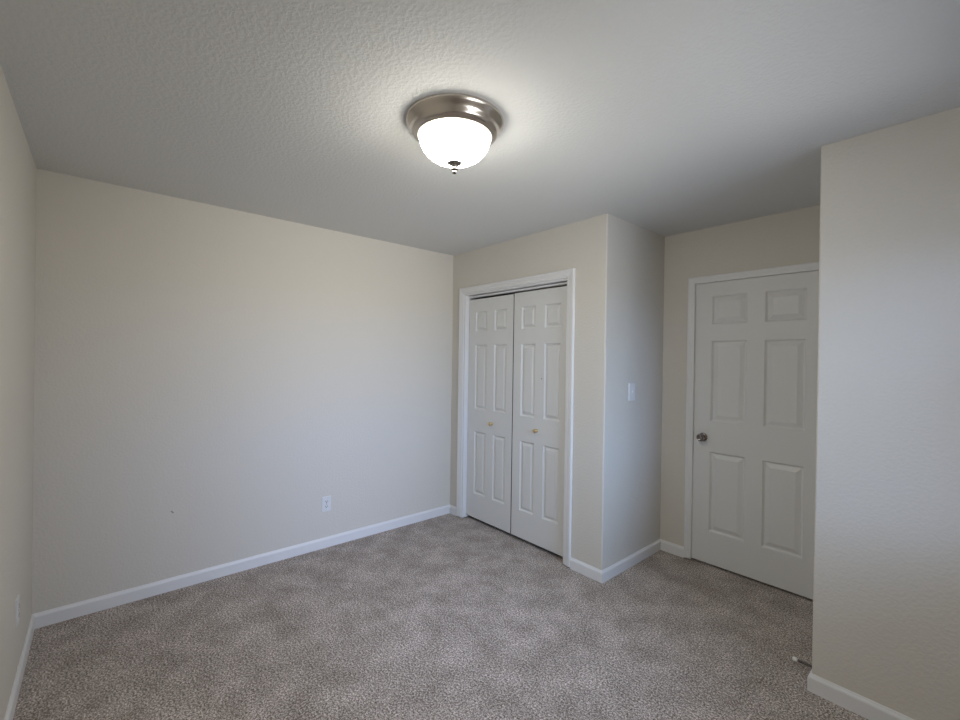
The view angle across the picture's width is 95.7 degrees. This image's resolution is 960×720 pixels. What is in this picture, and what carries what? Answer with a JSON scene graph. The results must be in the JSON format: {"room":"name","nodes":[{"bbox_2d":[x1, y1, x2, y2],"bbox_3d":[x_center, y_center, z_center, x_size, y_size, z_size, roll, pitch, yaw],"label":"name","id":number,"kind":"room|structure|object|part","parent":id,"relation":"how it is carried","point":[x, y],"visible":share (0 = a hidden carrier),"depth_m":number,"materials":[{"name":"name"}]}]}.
{"room":"empty bedroom","nodes":[
{"label":"empty bedroom","id":0,"kind":"room"},
{"bbox_2d":[0,65,36,719],"bbox_3d":[-1.183,0.230,0.859,0.120,2.440,3.960,1,0,-41],"label":"wall","id":1,"kind":"structure","parent":0,"point":[18,170],"depth_m":1.78,"materials":[{"name":"white paint"}]},
{"bbox_2d":[15,594,19,627],"bbox_3d":[-1.992,1.079,1.872,0.008,0.115,0.070,1,0,-41],"label":"wall outlet","id":2,"kind":"object","parent":1,"relation":"attached to","point":[17,602],"visible":1,"depth_m":1.85,"materials":[{"name":"white plastic"}]},
{"bbox_2d":[4,614,34,719],"bbox_3d":[-1.150,1.411,0.907,0.012,0.078,3.720,1,0,-41],"label":"baseboard","id":3,"kind":"structure","parent":1,"relation":"attached to","point":[12,703],"depth_m":1.92,"materials":[{"name":"white paint"}]},
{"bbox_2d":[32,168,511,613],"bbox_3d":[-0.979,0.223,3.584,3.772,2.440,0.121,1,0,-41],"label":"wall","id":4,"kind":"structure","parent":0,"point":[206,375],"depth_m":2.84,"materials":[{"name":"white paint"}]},
{"bbox_2d":[33,504,449,628],"bbox_3d":[-1.329,1.400,3.212,2.774,0.078,0.012,1,0,-41],"label":"baseboard","id":5,"kind":"structure","parent":4,"relation":"attached to","point":[63,613],"depth_m":2.84,"materials":[{"name":"white paint"}]},
{"bbox_2d":[322,496,330,511],"bbox_3d":[-1.180,1.107,3.339,0.070,0.115,0.008,1,0,-41],"label":"wall outlet","id":6,"kind":"object","parent":4,"relation":"attached to","point":[326,501],"visible":1,"depth_m":3.34,"materials":[{"name":"white plastic"}]},
{"bbox_2d":[13,513,867,719],"bbox_3d":[0.220,1.516,2.104,3.892,0.100,3.960,1,0,-41],"label":"floor","id":7,"kind":"structure","parent":0,"point":[449,616],"depth_m":2.23,"materials":[{"name":"carpet"}]},
{"bbox_2d":[0,0,959,255],"bbox_3d":[0.257,-1.024,2.094,3.892,0.100,3.960,1,0,-41],"label":"ceiling","id":8,"kind":"structure","parent":0,"point":[665,118],"depth_m":1.61,"materials":[{"name":"white paint"}]},
{"bbox_2d":[406,93,503,173],"bbox_3d":[-0.104,-0.871,1.786,0.400,0.213,0.400,1,0,-41],"label":"ceiling lamp","id":9,"kind":"object","parent":8,"relation":"attached to","point":[454,130],"visible":1,"depth_m":1.67,"materials":[{"name":"white glass"}]},
{"bbox_3d":[-0.104,-0.870,1.786,0.293,0.124,0.293,1,0,-41],"label":"lamp shade","id":10,"kind":"part","parent":9,"relation":"part of","materials":[{"name":"white glass"}]},
{"bbox_2d":[450,213,664,569],"bbox_3d":[0.577,0.245,3.759,0.798,2.440,1.664,1,0,-41],"label":"wall","id":11,"kind":"structure","parent":0,"point":[618,263],"depth_m":3.05,"materials":[{"name":"white paint"}]},
{"bbox_2d":[449,505,455,515],"bbox_3d":[-0.254,1.412,4.080,0.012,0.078,0.117,1,0,-41],"label":"baseboard","id":12,"kind":"structure","parent":11,"relation":"attached to","point":[452,509],"depth_m":4.08,"materials":[{"name":"white paint"}]},
{"bbox_2d":[466,294,514,532],"bbox_3d":[0.075,0.441,3.794,0.069,1.973,0.570,1,0,-41],"label":"door","id":13,"kind":"structure","parent":11,"relation":"in","point":[491,320],"depth_m":3.77,"materials":[{"name":"white paint"}]},
{"bbox_2d":[456,268,574,566],"bbox_3d":[0.269,0.401,3.582,0.137,2.109,1.294,1,0,-41],"label":"door frame","id":14,"kind":"structure","parent":11,"relation":"attached to","point":[562,277],"depth_m":3.43,"materials":[{"name":"white paint"}]},
{"bbox_2d":[511,286,566,556],"bbox_3d":[0.455,0.445,3.359,0.069,1.978,0.564,1,0,-41],"label":"door","id":15,"kind":"structure","parent":11,"relation":"in","point":[539,370],"depth_m":3.35,"materials":[{"name":"white paint"}]},
{"bbox_2d":[570,557,601,582],"bbox_3d":[0.723,1.431,2.961,0.012,0.078,0.263,1,0,-41],"label":"baseboard","id":16,"kind":"structure","parent":11,"relation":"attached to","point":[576,565],"depth_m":2.96,"materials":[{"name":"white paint"}]},
{"bbox_2d":[602,539,660,583],"bbox_3d":[1.106,1.436,3.129,0.810,0.078,0.012,1,0,-41],"label":"baseboard","id":17,"kind":"structure","parent":11,"relation":"attached to","point":[631,560],"depth_m":3.09,"materials":[{"name":"white paint"}]},
{"bbox_2d":[628,383,634,400],"bbox_3d":[1.084,0.227,3.086,0.080,0.125,0.017,1,0,-41],"label":"light switch","id":18,"kind":"object","parent":11,"relation":"attached to","point":[631,395],"visible":1,"depth_m":3.08,"materials":[{"name":"white plastic"}]},
{"bbox_2d":[512,205,819,558],"bbox_3d":[1.328,0.256,3.656,0.202,2.440,2.808,1,0,-41],"label":"wall","id":19,"kind":"structure","parent":0,"point":[790,237],"depth_m":3.26,"materials":[{"name":"white paint"}]},
{"bbox_2d":[660,539,683,557],"bbox_3d":[1.465,1.440,3.324,0.012,0.078,0.189,1,0,-41],"label":"baseboard","id":20,"kind":"structure","parent":19,"relation":"attached to","point":[666,546],"depth_m":3.31,"materials":[{"name":"white paint"}]},
{"bbox_2d":[684,261,818,558],"bbox_3d":[1.874,0.439,2.956,0.137,2.088,0.876,1,0,-41],"label":"door frame","id":21,"kind":"structure","parent":19,"relation":"attached to","point":[813,266],"depth_m":3.22,"materials":[{"name":"white paint"}]},
{"bbox_2d":[691,270,818,599],"bbox_3d":[1.828,0.458,2.918,0.099,2.025,0.782,1,0,-41],"label":"door","id":22,"kind":"structure","parent":19,"relation":"in","point":[756,339],"depth_m":2.90,"materials":[{"name":"white paint"}]},
{"bbox_3d":[1.601,0.560,3.144,0.057,0.054,0.054,1,0,-41],"label":"knob","id":23,"kind":"part","parent":22,"relation":"part of","materials":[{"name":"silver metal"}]},
{"bbox_2d":[812,107,959,719],"bbox_3d":[2.256,0.277,1.917,1.091,2.440,1.032,1,0,-41],"label":"wall","id":24,"kind":"structure","parent":0,"point":[886,583],"depth_m":1.76,"materials":[{"name":"white paint"}]},
{"bbox_2d":[792,657,811,667],"bbox_3d":[1.534,1.438,2.063,0.022,0.022,0.084,1,0,-41],"label":"door stop","id":25,"kind":"object","parent":24,"relation":"attached to","point":[793,658],"visible":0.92,"depth_m":2.06,"materials":[{"name":"grey metal"}]},
{"bbox_2d":[807,673,913,719],"bbox_3d":[1.779,1.452,1.608,0.012,0.078,0.924,1,0,-41],"label":"baseboard","id":26,"kind":"structure","parent":24,"relation":"attached to","point":[847,699],"depth_m":1.84,"materials":[{"name":"white paint"}]}
]}

